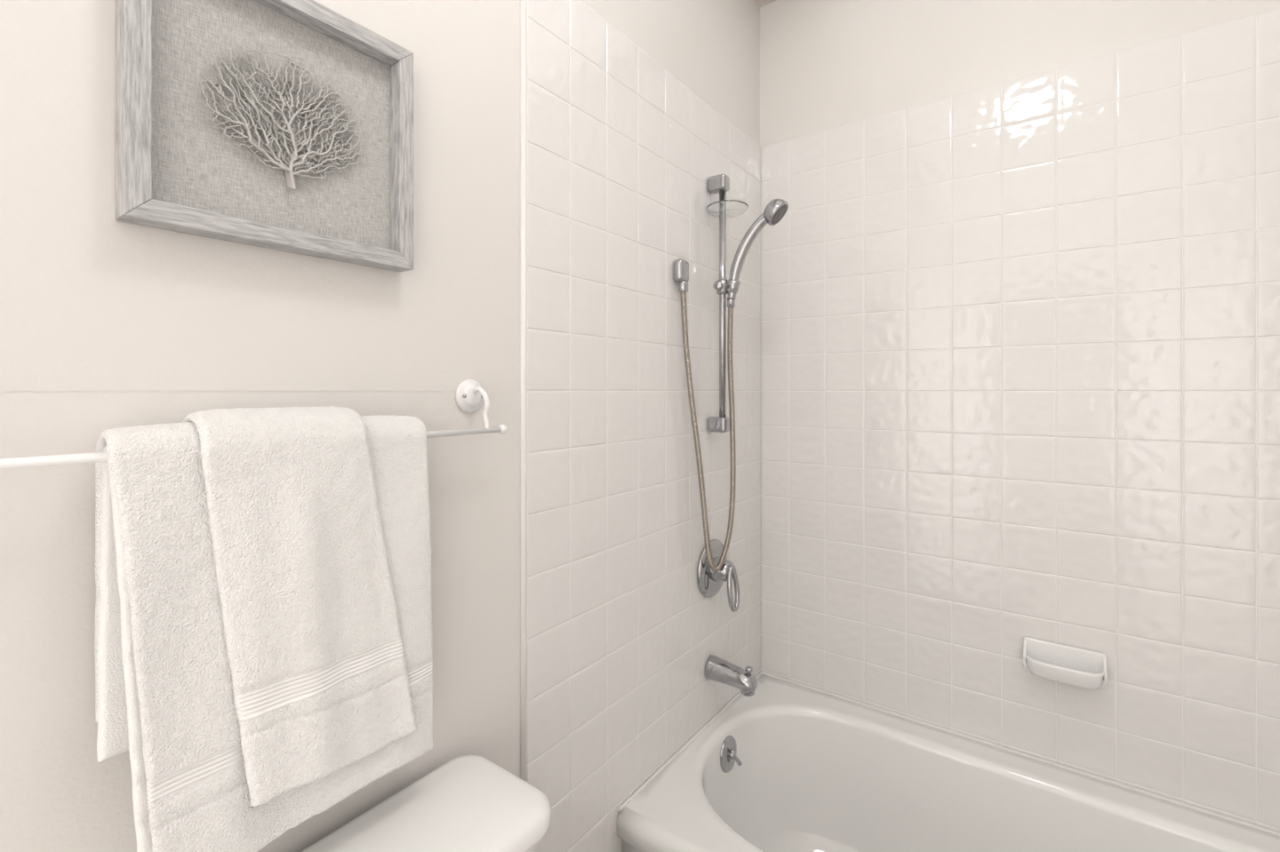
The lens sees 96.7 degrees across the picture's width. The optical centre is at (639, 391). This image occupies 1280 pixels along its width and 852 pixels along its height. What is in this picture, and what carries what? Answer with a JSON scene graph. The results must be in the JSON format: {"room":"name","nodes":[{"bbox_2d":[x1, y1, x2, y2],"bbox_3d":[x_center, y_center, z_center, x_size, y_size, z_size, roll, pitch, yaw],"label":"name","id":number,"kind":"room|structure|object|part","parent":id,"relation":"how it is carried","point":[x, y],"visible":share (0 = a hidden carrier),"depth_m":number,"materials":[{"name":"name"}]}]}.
{"room":"bathroom","nodes":[
{"label":"bathroom","id":0,"kind":"room"},
{"bbox_2d":[0,0,759,851],"bbox_3d":[-0.553,0.045,0.625,0.120,2.520,3.240,0,0,36],"label":"wall","id":1,"kind":"structure","parent":0,"point":[90,299],"depth_m":0.65,"materials":[{"name":"white paint"}]},
{"bbox_2d":[0,379,507,470],"bbox_3d":[-0.430,0.025,0.647,0.053,0.088,0.682,0,0,36],"label":"towel bar","id":2,"kind":"object","parent":1,"relation":"attached to","point":[470,396],"visible":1,"depth_m":0.83,"materials":[{"name":"white metal"}]},
{"bbox_3d":[-0.415,0.061,0.636,0.009,0.009,0.660,0,0,36],"label":"rail","id":3,"kind":"part","parent":2,"relation":"part of","materials":[{"name":"white metal"}]},
{"bbox_2d":[94,415,433,851],"bbox_3d":[-0.392,0.260,0.656,0.074,0.458,0.337,0,0,36],"label":"bath towel","id":4,"kind":"object","parent":2,"relation":"hanging from","point":[164,696],"visible":0.6,"depth_m":0.55,"materials":[{"name":"white fabric"}]},
{"bbox_2d":[182,406,416,809],"bbox_3d":[-0.386,0.229,0.663,0.102,0.421,0.225,0,0,36],"label":"hand towel","id":5,"kind":"object","parent":2,"relation":"hanging from","point":[321,685],"visible":0.94,"depth_m":0.62,"materials":[{"name":"white fabric"}]},
{"bbox_3d":[-0.250,0.027,0.891,0.043,0.068,0.010,0,0,36],"label":"hook arm","id":6,"kind":"part","parent":2,"relation":"part of","materials":[{"name":"white metal"}]},
{"bbox_2d":[0,389,519,391],"bbox_3d":[-0.800,-0.001,0.185,0.002,0.002,1.999,0,0,36],"label":"drywall seam","id":7,"kind":"object","parent":1,"relation":"attached to","point":[1,390],"visible":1,"depth_m":0.59,"materials":[{"name":"white paint"}]},
{"bbox_2d":[115,0,413,271],"bbox_3d":[-0.418,-0.320,0.678,0.034,0.302,0.305,0,0,36],"label":"art","id":8,"kind":"object","parent":1,"relation":"attached to","point":[284,125],"visible":1,"depth_m":0.66,"materials":[{"name":"grey wood"}]},
{"bbox_3d":[-0.418,-0.179,0.678,0.034,0.021,0.304,0,0,36],"label":"rail","id":9,"kind":"part","parent":8,"relation":"part of","materials":[{"name":"grey wood"}]},
{"bbox_3d":[-0.418,-0.461,0.678,0.034,0.021,0.304,0,0,36],"label":"rail","id":10,"kind":"part","parent":8,"relation":"part of","materials":[{"name":"grey wood"}]},
{"bbox_2d":[520,0,526,782],"bbox_3d":[-0.204,0.269,0.995,0.007,2.072,0.009,0,0,36],"label":"edge bullnose","id":11,"kind":"object","parent":1,"relation":"attached to","point":[523,3],"visible":1,"depth_m":0.99,"materials":[{"name":"white tile"}]},
{"bbox_2d":[526,0,760,851],"bbox_3d":[0.090,0.270,1.399,0.006,2.070,0.991,0,0,36],"label":"grout","id":12,"kind":"object","parent":1,"relation":"attached to","point":[637,243],"visible":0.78,"depth_m":1.11,"materials":[{"name":"white"}]},
{"bbox_2d":[527,0,760,851],"bbox_3d":[0.092,0.269,1.395,0.002,2.070,0.982,0,0,36],"label":"tiles","id":13,"kind":"structure","parent":12,"relation":"attached to","point":[556,479],"depth_m":1.21,"materials":[{"name":"white tile"}]},
{"bbox_2d":[696,539,739,612],"bbox_3d":[0.224,0.488,1.507,0.078,0.177,0.152,0,0,36],"label":"shower valve","id":14,"kind":"object","parent":13,"relation":"attached to","point":[709,582],"visible":0.86,"depth_m":1.49,"materials":[{"name":"silver metal"}]},
{"bbox_3d":[0.244,0.516,1.487,0.023,0.121,0.054,0,0,36],"label":"loop lever","id":15,"kind":"part","parent":14,"relation":"part of","materials":[{"name":"silver metal"}]},
{"bbox_2d":[673,173,788,572],"bbox_3d":[0.234,-0.052,1.406,0.219,1.032,0.242,0,0,36],"label":"shower","id":16,"kind":"object","parent":13,"relation":"attached to","point":[775,210],"visible":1,"depth_m":1.47,"materials":[{"name":"silver metal"}]},
{"bbox_2d":[673,258,688,282],"bbox_3d":[0.101,-0.291,1.381,0.028,0.056,0.044,0,0,36],"label":"wall outlet","id":17,"kind":"object","parent":16,"relation":"attached to","point":[681,267],"depth_m":1.36,"materials":[{"name":"silver metal"}]},
{"bbox_3d":[0.205,-0.273,1.480,0.024,0.024,0.025,0,0,25],"label":"slider knob","id":18,"kind":"part","parent":16,"relation":"part of","materials":[{"name":"silver metal"}]},
{"bbox_2d":[706,200,748,217],"bbox_3d":[0.229,-0.475,1.493,0.109,0.016,0.109,0,0,36],"label":"clear tray","id":19,"kind":"object","parent":16,"relation":"on","point":[725,208],"depth_m":1.47,"materials":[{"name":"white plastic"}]},
{"bbox_3d":[0.280,-0.346,1.456,0.123,0.214,0.029,0,0,36],"label":"handle","id":20,"kind":"part","parent":16,"relation":"part of","materials":[{"name":"silver metal"}]},
{"bbox_2d":[704,655,757,696],"bbox_3d":[0.241,0.741,1.484,0.132,0.068,0.062,0,0,36],"label":"tub spout","id":21,"kind":"object","parent":13,"relation":"attached to","point":[716,669],"visible":1,"depth_m":1.47,"materials":[{"name":"silver metal"}]},
{"bbox_3d":[0.279,0.720,1.456,0.019,0.026,0.019,0,0,36],"label":"diverter knob","id":22,"kind":"part","parent":21,"relation":"part of","materials":[{"name":"silver metal"}]},
{"bbox_2d":[754,0,775,7],"bbox_3d":[0.114,-1.275,0.139,1.770,0.120,3.240,0,0,36],"label":"ceiling","id":23,"kind":"structure","parent":0,"point":[761,3],"depth_m":1.78,"materials":[{"name":"white paint"}]},
{"bbox_2d":[760,0,1279,148],"bbox_3d":[1.033,0.045,1.399,1.530,2.520,0.120,0,0,36],"label":"wall","id":24,"kind":"structure","parent":0,"point":[825,65],"depth_m":1.53,"materials":[{"name":"white paint"}]},
{"bbox_2d":[760,9,1279,829],"bbox_3d":[0.996,0.270,1.348,1.517,2.070,0.006,0,0,36],"label":"grout","id":25,"kind":"structure","parent":24,"relation":"attached to","point":[1256,68],"depth_m":1.31,"materials":[{"name":"white"}]},
{"bbox_2d":[760,8,1279,832],"bbox_3d":[0.992,0.110,1.346,1.512,1.750,0.002,0,0,36],"label":"tiles","id":26,"kind":"structure","parent":25,"relation":"attached to","point":[1228,523],"depth_m":1.36,"materials":[{"name":"white tile"}]},
{"bbox_2d":[1023,637,1107,689],"bbox_3d":[0.976,0.637,1.311,0.156,0.080,0.071,0,0,36],"label":"soap dish","id":27,"kind":"object","parent":26,"relation":"attached to","point":[1083,668],"visible":1,"depth_m":1.31,"materials":[{"name":"white ceramic"}]},
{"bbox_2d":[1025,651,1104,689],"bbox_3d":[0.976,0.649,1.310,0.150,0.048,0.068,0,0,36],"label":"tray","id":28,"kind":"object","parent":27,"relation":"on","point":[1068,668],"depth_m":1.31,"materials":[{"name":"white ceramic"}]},
{"bbox_3d":[0.114,1.365,0.139,1.770,0.120,3.240,0,0,36],"label":"floor","id":29,"kind":"structure","parent":0,"visible":0},
{"bbox_2d":[301,755,551,851],"bbox_3d":[-0.127,0.926,0.500,0.679,0.758,0.464,0,0,36],"label":"toilet","id":30,"kind":"object","parent":29,"relation":"on","point":[468,804],"visible":1,"depth_m":0.73,"materials":[{"name":"white ceramic"}]},
{"bbox_2d":[616,672,1279,851],"bbox_3d":[0.776,1.093,1.048,1.512,0.423,0.734,0,0,36],"label":"bathtub","id":31,"kind":"object","parent":29,"relation":"on","point":[788,766],"visible":0.98,"depth_m":1.42,"materials":[{"name":"white ceramic"}]},
{"bbox_3d":[0.232,0.953,1.492,0.016,0.086,0.086,0,0,36],"label":"overflow plate","id":32,"kind":"part","parent":31,"relation":"part of","materials":[{"name":"silver metal"}]},
{"bbox_3d":[0.251,0.957,1.485,0.032,0.045,0.012,0,0,-19],"label":"trip lever","id":33,"kind":"part","parent":31,"relation":"part of","materials":[{"name":"silver metal"}]}
]}

